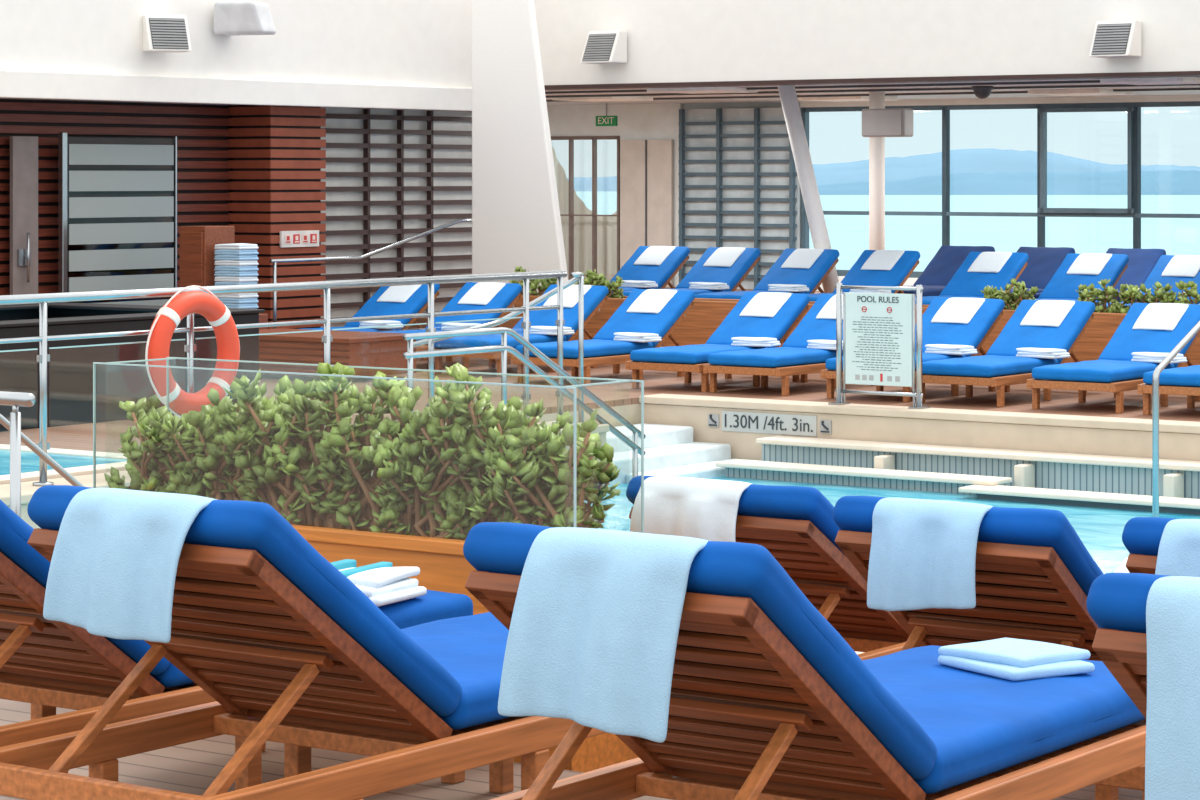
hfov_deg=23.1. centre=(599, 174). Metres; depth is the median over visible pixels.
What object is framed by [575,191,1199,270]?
sea
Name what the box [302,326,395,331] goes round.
seat cushion
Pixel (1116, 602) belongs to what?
cushion
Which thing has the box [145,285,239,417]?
life ring
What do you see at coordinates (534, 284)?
leafy shrub
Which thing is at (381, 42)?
wall
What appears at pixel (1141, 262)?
cushion
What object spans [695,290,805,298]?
seat cushion
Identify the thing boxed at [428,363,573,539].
jade plant
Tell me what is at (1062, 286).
sun lounger
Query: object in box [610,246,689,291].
sun lounger
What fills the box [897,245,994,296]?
sun lounger
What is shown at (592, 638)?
towel
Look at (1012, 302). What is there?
leafy shrub
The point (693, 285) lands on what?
folded towel
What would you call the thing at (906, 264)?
cushion
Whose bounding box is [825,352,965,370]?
seat cushion
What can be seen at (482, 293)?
towel
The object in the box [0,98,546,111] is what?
ceiling
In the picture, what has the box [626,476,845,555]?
cushion
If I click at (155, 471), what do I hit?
jade plant
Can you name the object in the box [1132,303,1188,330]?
towel
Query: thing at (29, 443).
handrail
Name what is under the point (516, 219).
column
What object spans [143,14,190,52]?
vent
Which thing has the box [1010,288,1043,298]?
seat cushion
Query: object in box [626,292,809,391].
sun lounger
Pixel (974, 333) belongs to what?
cushion
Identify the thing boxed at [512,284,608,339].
cushion
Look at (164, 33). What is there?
grille
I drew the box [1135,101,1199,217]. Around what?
window
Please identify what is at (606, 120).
exit sign
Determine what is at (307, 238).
sign panel
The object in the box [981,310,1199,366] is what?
planter box
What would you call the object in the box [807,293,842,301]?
seat cushion
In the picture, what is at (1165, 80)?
ceiling light
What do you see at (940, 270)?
cushion
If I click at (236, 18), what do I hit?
wall speaker
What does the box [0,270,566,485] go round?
railing
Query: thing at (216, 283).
folded towel
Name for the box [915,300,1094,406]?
sun lounger
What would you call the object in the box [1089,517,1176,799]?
sun lounger
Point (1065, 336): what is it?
cushion
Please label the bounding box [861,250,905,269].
towel
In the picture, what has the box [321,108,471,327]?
screen
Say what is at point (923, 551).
towel
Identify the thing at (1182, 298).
leafy shrub
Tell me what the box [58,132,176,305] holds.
door
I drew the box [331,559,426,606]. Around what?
folded towel
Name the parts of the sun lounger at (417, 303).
backrest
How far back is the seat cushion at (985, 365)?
22.59 m
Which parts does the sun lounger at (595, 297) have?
leg, leg, leg, frame, backrest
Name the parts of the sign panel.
plate, plate, plate, plate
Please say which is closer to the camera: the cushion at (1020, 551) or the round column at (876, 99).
the cushion at (1020, 551)
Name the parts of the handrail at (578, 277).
rail, post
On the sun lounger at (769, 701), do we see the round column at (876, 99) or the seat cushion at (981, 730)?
the seat cushion at (981, 730)
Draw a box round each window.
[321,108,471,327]
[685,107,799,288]
[801,105,949,277]
[944,104,1044,246]
[1038,102,1140,248]
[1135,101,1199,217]
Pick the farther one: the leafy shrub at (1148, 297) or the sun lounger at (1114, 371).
the leafy shrub at (1148, 297)
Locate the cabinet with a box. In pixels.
[180,226,267,329]
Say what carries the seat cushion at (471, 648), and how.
on the sun lounger at (290, 651)
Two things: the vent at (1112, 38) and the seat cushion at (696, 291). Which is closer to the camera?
the vent at (1112, 38)
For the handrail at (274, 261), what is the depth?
28.78 m
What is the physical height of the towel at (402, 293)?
0.244 m
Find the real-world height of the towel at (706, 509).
0.188 m
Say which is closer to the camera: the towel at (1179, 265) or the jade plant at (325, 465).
the jade plant at (325, 465)
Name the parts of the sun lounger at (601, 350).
leg, frame, leg, leg, leg, leg, backrest, leg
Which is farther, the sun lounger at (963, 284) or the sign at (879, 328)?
the sun lounger at (963, 284)
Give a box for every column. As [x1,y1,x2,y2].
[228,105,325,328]
[472,0,567,292]
[778,85,838,292]
[869,91,884,249]
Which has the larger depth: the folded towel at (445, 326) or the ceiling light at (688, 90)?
the ceiling light at (688, 90)
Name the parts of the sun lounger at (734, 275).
backrest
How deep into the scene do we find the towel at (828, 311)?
24.89 m
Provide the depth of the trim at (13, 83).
27.64 m
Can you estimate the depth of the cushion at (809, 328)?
24.74 m
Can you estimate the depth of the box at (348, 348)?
25.26 m
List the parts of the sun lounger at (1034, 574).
backrest, leg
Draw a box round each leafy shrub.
[508,266,556,295]
[573,270,623,297]
[980,278,1038,309]
[1076,279,1130,312]
[1116,281,1176,312]
[1159,281,1199,303]
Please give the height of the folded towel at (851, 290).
0.072 m
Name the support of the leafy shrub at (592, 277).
on the planter box at (611, 305)
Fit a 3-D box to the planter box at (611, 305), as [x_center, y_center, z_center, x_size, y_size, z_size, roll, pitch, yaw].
[-0.301,1.470,28.466,1.650,0.600,0.500,0,0,35]
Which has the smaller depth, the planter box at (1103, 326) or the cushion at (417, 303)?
the planter box at (1103, 326)
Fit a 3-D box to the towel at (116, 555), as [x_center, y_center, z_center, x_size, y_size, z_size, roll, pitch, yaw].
[-0.876,0.784,6.015,0.377,0.286,0.381,0,0,35]
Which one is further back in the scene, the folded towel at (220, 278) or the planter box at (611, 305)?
the planter box at (611, 305)
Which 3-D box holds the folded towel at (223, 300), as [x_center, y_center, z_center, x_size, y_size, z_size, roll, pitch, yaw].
[-3.317,1.140,26.760,0.322,0.056,0.265,0,0,35]
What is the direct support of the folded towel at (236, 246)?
on the folded towel at (222, 251)
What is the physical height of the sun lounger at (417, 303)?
0.747 m
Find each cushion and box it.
[0,500,169,674]
[27,485,461,715]
[150,590,472,687]
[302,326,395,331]
[344,284,439,330]
[383,329,444,344]
[401,612,509,729]
[425,282,521,329]
[434,333,566,348]
[463,522,936,778]
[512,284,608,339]
[515,339,652,358]
[593,289,694,347]
[612,287,653,291]
[622,288,725,295]
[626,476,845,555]
[630,344,767,363]
[676,247,760,291]
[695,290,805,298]
[705,292,809,347]
[708,347,842,366]
[753,248,839,293]
[782,294,842,347]
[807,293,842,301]
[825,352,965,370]
[832,496,1103,595]
[833,250,919,293]
[862,645,1144,793]
[897,285,944,296]
[913,245,994,285]
[915,296,983,304]
[915,297,1004,356]
[922,355,1058,376]
[939,252,1028,296]
[986,300,1094,363]
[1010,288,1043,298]
[1032,290,1119,301]
[1032,359,1174,381]
[1037,298,1097,303]
[1086,573,1167,632]
[1097,301,1194,307]
[1098,303,1199,367]
[1105,248,1165,291]
[1122,517,1176,555]
[1136,255,1199,303]
[1143,365,1199,386]
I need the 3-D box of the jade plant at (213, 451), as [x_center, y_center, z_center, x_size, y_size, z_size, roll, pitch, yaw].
[-1.146,0.852,8.912,0.464,0.475,0.324,0,0,35]
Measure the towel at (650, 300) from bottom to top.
0.244 m
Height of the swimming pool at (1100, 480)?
1.612 m
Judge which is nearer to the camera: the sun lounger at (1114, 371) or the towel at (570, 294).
the sun lounger at (1114, 371)
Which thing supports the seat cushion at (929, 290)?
on the sun lounger at (940, 270)
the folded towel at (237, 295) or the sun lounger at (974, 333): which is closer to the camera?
the sun lounger at (974, 333)
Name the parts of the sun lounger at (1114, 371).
leg, leg, frame, leg, leg, backrest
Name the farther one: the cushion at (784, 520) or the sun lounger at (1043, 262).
the sun lounger at (1043, 262)
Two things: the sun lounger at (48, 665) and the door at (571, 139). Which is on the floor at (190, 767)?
the sun lounger at (48, 665)
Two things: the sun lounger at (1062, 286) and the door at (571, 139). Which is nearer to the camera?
the sun lounger at (1062, 286)
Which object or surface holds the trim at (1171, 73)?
attached to the wall at (669, 41)
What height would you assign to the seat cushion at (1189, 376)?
0.114 m
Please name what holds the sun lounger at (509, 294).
on the floor at (1019, 398)
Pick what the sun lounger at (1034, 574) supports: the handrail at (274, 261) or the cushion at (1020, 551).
the cushion at (1020, 551)
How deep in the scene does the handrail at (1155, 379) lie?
19.10 m
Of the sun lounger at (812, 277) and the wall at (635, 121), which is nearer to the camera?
the sun lounger at (812, 277)
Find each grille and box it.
[149,18,188,48]
[582,33,615,60]
[863,110,901,134]
[1091,23,1130,54]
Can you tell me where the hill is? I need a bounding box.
[567,148,1199,190]
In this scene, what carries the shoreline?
on the sea
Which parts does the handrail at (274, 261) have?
post, rail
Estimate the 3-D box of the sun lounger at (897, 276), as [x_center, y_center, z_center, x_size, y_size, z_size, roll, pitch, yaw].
[2.529,1.147,29.497,0.734,0.747,1.935,0,0,36]
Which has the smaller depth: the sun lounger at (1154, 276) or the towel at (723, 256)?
the sun lounger at (1154, 276)
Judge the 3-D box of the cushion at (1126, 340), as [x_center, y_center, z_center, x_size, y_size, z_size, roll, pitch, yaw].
[4.362,1.263,23.095,0.660,0.480,0.686,0,0,35]
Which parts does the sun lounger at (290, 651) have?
leg, backrest, leg, frame, leg, leg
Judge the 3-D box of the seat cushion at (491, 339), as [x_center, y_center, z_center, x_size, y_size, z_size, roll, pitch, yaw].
[-0.893,1.485,26.300,0.660,0.114,1.155,0,0,35]
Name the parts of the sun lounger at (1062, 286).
backrest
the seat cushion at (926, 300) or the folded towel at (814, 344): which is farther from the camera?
the seat cushion at (926, 300)
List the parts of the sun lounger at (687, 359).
leg, frame, leg, leg, leg, leg, backrest, leg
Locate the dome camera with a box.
[971,86,992,98]
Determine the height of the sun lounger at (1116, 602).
0.925 m
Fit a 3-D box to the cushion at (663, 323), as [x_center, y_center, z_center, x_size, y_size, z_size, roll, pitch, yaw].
[0.389,1.263,25.928,0.660,0.480,0.686,0,0,35]
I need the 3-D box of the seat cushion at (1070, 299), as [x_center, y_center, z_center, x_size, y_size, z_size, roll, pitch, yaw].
[4.191,1.235,27.832,0.660,0.114,1.155,0,0,35]
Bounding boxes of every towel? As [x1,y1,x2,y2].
[43,488,216,642]
[214,243,258,249]
[214,249,258,254]
[214,255,258,260]
[214,260,258,265]
[214,265,258,270]
[214,271,258,276]
[214,276,258,281]
[214,282,256,285]
[215,293,258,297]
[218,298,258,303]
[223,303,258,308]
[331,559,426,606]
[359,320,403,328]
[377,285,420,302]
[441,323,479,330]
[458,282,513,307]
[498,527,707,742]
[529,326,574,334]
[543,285,599,310]
[613,332,661,341]
[621,280,657,287]
[626,289,685,316]
[630,476,750,541]
[633,246,681,268]
[689,282,729,289]
[703,247,744,266]
[731,337,780,346]
[739,292,790,316]
[768,284,809,291]
[781,249,823,268]
[807,340,842,349]
[816,294,842,318]
[849,289,891,292]
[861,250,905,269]
[867,497,993,610]
[925,344,977,354]
[931,297,985,323]
[938,638,1094,680]
[967,252,1011,272]
[1016,348,1069,358]
[1020,300,1074,326]
[1066,253,1111,274]
[1113,557,1129,572]
[1131,352,1186,363]
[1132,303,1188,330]
[1145,576,1199,799]
[1155,519,1199,576]
[1161,255,1199,276]
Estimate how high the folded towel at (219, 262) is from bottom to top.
0.056 m
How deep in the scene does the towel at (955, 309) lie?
24.23 m
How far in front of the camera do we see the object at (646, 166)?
40.01 m
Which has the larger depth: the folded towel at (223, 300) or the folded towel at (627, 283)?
the folded towel at (627, 283)
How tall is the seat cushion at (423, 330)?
0.114 m
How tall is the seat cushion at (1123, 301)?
0.114 m
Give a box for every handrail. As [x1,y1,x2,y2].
[0,391,35,517]
[0,414,84,486]
[270,218,471,328]
[403,327,645,477]
[413,272,583,421]
[1152,321,1199,516]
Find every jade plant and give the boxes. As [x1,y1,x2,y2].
[104,395,219,496]
[160,382,274,500]
[206,369,324,524]
[252,362,386,528]
[311,371,431,535]
[361,363,505,538]
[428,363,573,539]
[471,405,620,528]
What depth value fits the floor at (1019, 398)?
23.55 m
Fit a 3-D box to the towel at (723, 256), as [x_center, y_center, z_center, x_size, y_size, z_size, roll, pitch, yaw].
[1.361,0.892,31.183,0.358,0.244,0.455,0,0,36]
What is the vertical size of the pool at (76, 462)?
0.030 m
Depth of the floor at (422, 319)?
31.11 m
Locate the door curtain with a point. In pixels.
(606, 225)
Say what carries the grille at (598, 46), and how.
attached to the air vent at (601, 47)
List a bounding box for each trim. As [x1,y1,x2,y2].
[0,70,471,110]
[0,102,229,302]
[544,71,1199,89]
[545,80,1199,101]
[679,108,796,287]
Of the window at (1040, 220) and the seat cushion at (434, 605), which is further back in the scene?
the window at (1040, 220)
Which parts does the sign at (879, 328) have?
post, post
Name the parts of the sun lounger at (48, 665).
leg, backrest, frame, leg, leg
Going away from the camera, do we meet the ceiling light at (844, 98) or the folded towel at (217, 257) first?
the folded towel at (217, 257)
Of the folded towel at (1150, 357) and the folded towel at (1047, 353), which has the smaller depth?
the folded towel at (1150, 357)
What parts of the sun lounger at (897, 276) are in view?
backrest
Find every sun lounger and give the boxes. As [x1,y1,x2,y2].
[0,485,606,799]
[0,500,472,789]
[302,284,439,360]
[383,282,521,367]
[434,284,608,376]
[463,522,1145,799]
[511,289,694,383]
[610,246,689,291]
[622,247,760,295]
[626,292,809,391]
[626,476,908,659]
[695,248,839,298]
[703,294,875,395]
[807,250,919,301]
[821,297,1004,401]
[832,496,1117,799]
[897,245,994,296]
[915,252,1028,304]
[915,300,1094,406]
[1010,247,1074,298]
[1027,303,1199,412]
[1032,248,1165,302]
[1037,253,1128,303]
[1086,573,1167,718]
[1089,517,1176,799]
[1097,255,1199,307]
[1138,365,1199,414]
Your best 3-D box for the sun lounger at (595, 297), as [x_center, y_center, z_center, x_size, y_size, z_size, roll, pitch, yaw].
[-0.667,1.397,26.618,0.734,0.747,1.935,0,0,35]
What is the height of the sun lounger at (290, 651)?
0.925 m
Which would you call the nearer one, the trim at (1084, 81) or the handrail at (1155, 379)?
the handrail at (1155, 379)
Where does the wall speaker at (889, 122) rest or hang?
attached to the round column at (876, 99)
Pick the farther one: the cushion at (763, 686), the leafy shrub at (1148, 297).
the leafy shrub at (1148, 297)
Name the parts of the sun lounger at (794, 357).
leg, leg, frame, leg, leg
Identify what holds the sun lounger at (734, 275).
on the floor at (422, 319)
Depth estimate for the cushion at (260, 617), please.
6.05 m
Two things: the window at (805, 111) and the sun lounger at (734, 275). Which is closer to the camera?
the sun lounger at (734, 275)
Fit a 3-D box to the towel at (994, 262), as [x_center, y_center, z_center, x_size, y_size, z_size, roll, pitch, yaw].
[3.933,0.892,29.348,0.358,0.244,0.455,0,0,36]
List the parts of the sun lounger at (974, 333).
leg, frame, leg, leg, leg, backrest, leg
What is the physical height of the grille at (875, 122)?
0.280 m
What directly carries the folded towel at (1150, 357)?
on the sun lounger at (1114, 371)
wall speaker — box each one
[213,1,275,35]
[862,108,912,136]
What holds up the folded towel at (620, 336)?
on the sun lounger at (601, 350)
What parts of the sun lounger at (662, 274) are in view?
backrest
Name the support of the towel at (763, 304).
on the sun lounger at (687, 359)
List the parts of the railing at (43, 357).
post, post, rail, rail, post, post, post, post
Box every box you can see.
[93,357,643,772]
[259,328,415,378]
[494,295,627,339]
[664,298,928,346]
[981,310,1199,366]
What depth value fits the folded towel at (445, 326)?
27.01 m
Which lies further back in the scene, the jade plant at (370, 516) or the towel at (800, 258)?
the towel at (800, 258)
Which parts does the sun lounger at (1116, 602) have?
backrest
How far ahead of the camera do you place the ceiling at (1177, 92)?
34.92 m
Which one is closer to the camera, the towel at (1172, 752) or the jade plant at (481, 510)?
the towel at (1172, 752)
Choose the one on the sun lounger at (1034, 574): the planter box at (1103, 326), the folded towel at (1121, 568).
the folded towel at (1121, 568)
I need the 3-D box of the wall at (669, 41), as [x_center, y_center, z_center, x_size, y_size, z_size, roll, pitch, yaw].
[6.871,-1.740,25.992,19.000,1.580,0.302,0,0,35]
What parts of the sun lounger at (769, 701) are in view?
backrest, frame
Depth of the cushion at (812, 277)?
30.37 m
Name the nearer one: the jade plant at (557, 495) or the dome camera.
the jade plant at (557, 495)
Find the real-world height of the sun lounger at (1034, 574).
0.938 m
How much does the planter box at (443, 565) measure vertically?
1.194 m
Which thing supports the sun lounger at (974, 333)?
on the floor at (1019, 398)
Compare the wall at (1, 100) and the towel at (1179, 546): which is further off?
the wall at (1, 100)
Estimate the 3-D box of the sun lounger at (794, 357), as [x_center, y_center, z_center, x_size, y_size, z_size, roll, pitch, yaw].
[1.693,1.397,24.381,0.734,0.747,1.935,0,0,35]
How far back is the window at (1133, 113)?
36.02 m
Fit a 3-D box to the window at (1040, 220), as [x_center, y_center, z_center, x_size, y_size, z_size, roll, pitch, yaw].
[4.966,0.215,37.054,1.410,2.210,0.100,0,0,35]
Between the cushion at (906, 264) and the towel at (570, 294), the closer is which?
the towel at (570, 294)
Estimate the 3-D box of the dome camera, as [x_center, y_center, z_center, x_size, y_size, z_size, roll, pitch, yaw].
[4.176,-0.900,32.029,0.240,0.140,0.240,0,0,36]
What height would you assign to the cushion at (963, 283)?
0.480 m
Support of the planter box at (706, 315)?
on the floor at (1019, 398)
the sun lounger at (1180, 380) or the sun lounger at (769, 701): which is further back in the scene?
the sun lounger at (1180, 380)
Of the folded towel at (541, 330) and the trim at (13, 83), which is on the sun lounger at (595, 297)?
the folded towel at (541, 330)
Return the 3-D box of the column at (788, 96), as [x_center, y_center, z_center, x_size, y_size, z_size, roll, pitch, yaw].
[2.243,0.275,31.024,0.834,2.536,0.180,0,0,35]
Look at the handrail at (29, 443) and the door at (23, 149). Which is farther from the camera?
the door at (23, 149)
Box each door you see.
[10,136,37,294]
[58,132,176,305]
[551,136,619,279]
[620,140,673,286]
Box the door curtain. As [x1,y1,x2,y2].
[552,147,616,280]
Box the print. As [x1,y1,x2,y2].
[852,317,902,370]
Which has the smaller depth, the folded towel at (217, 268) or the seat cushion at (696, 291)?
the folded towel at (217, 268)
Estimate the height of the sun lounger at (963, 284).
0.747 m
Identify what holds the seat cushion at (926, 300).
on the sun lounger at (963, 284)
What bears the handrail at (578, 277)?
on the swimming pool at (1100, 480)
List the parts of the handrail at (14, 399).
post, rail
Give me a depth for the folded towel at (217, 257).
26.66 m
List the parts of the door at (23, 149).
handle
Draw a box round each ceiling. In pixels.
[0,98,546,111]
[545,79,1199,105]
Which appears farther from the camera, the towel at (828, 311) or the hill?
the hill
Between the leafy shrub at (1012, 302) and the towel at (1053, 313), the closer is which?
the towel at (1053, 313)
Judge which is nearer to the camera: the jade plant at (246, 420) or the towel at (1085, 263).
the jade plant at (246, 420)
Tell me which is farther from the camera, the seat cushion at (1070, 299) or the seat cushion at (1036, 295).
the seat cushion at (1036, 295)
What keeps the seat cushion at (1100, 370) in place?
on the sun lounger at (1114, 371)
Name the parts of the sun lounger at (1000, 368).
leg, leg, frame, leg, leg, leg, backrest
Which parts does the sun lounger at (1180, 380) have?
leg, frame, leg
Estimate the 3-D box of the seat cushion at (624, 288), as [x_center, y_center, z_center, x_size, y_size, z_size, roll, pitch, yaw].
[-0.001,1.235,30.823,0.660,0.114,1.155,0,0,35]
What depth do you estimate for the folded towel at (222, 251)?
26.67 m
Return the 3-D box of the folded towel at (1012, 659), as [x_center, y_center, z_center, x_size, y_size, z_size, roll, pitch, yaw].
[0.911,1.056,6.438,0.260,0.051,0.302,0,0,-34]
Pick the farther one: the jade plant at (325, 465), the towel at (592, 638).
the jade plant at (325, 465)
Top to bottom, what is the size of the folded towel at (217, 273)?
0.056 m
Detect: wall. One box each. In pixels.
[0,0,471,87]
[0,99,231,302]
[534,0,1199,84]
[547,95,1199,290]
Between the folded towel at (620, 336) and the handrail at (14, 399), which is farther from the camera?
the folded towel at (620, 336)
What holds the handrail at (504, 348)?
on the swimming pool at (1100, 480)
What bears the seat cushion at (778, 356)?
on the sun lounger at (794, 357)
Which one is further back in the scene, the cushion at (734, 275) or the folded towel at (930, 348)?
the cushion at (734, 275)
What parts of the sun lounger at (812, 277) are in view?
backrest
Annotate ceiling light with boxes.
[552,96,652,101]
[647,87,757,93]
[798,96,897,101]
[1028,89,1133,95]
[1100,77,1199,84]
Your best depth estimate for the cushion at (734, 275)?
30.93 m
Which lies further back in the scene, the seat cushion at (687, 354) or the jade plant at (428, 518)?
the seat cushion at (687, 354)
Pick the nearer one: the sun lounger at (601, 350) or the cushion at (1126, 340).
the cushion at (1126, 340)
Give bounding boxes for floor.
[0,356,1199,799]
[0,699,671,799]
[407,282,980,355]
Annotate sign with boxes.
[596,103,617,125]
[828,283,929,408]
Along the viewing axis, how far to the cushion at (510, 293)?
27.54 m
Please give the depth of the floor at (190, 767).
7.75 m
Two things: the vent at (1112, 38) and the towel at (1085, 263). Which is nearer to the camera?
the vent at (1112, 38)
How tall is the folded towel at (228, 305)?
0.056 m
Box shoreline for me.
[817,170,1199,194]
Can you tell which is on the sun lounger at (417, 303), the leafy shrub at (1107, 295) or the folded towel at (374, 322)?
the folded towel at (374, 322)
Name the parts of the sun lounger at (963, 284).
backrest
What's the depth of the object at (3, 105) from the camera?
27.65 m
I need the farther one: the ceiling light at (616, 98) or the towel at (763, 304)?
the ceiling light at (616, 98)
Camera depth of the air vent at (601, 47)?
30.38 m
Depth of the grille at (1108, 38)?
27.01 m
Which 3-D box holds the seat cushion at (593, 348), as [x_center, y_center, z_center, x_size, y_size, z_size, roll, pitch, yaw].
[-0.129,1.485,25.202,0.660,0.114,1.155,0,0,35]
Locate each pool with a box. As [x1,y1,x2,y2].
[0,394,1199,653]
[0,444,126,484]
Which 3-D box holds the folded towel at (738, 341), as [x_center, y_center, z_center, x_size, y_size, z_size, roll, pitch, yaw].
[1.311,1.402,24.680,0.373,0.072,0.258,0,0,24]
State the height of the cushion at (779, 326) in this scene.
0.480 m
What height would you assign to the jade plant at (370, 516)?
0.512 m
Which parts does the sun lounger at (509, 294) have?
frame, leg, backrest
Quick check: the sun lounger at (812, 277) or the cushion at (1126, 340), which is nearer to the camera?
the cushion at (1126, 340)
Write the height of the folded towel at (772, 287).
0.072 m
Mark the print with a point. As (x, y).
(864, 317)
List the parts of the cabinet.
door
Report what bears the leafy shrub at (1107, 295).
on the planter box at (1103, 326)
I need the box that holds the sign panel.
[280,230,318,246]
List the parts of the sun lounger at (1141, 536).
frame, backrest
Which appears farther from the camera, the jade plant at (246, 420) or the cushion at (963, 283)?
the cushion at (963, 283)
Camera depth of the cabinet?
26.84 m
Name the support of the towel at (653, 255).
on the sun lounger at (662, 274)
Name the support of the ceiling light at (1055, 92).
attached to the ceiling at (1177, 92)
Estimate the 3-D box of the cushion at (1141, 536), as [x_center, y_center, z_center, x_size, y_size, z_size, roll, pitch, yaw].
[1.719,1.092,7.214,0.660,0.521,0.658,0,0,35]
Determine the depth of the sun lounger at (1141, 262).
30.60 m
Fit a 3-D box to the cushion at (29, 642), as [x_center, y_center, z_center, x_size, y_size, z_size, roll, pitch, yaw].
[-1.434,0.899,6.703,0.660,0.508,0.668,0,0,35]
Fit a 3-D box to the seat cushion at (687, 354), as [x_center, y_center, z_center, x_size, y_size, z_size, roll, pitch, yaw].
[0.840,1.485,24.511,0.660,0.114,1.155,0,0,35]
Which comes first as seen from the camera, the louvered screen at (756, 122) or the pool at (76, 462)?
the pool at (76, 462)
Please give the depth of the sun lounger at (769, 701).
5.58 m
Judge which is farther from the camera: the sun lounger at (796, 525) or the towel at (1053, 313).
the towel at (1053, 313)
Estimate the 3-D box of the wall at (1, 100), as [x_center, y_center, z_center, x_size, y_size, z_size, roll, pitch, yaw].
[-4.723,0.470,27.690,0.150,2.600,11.600,0,0,36]

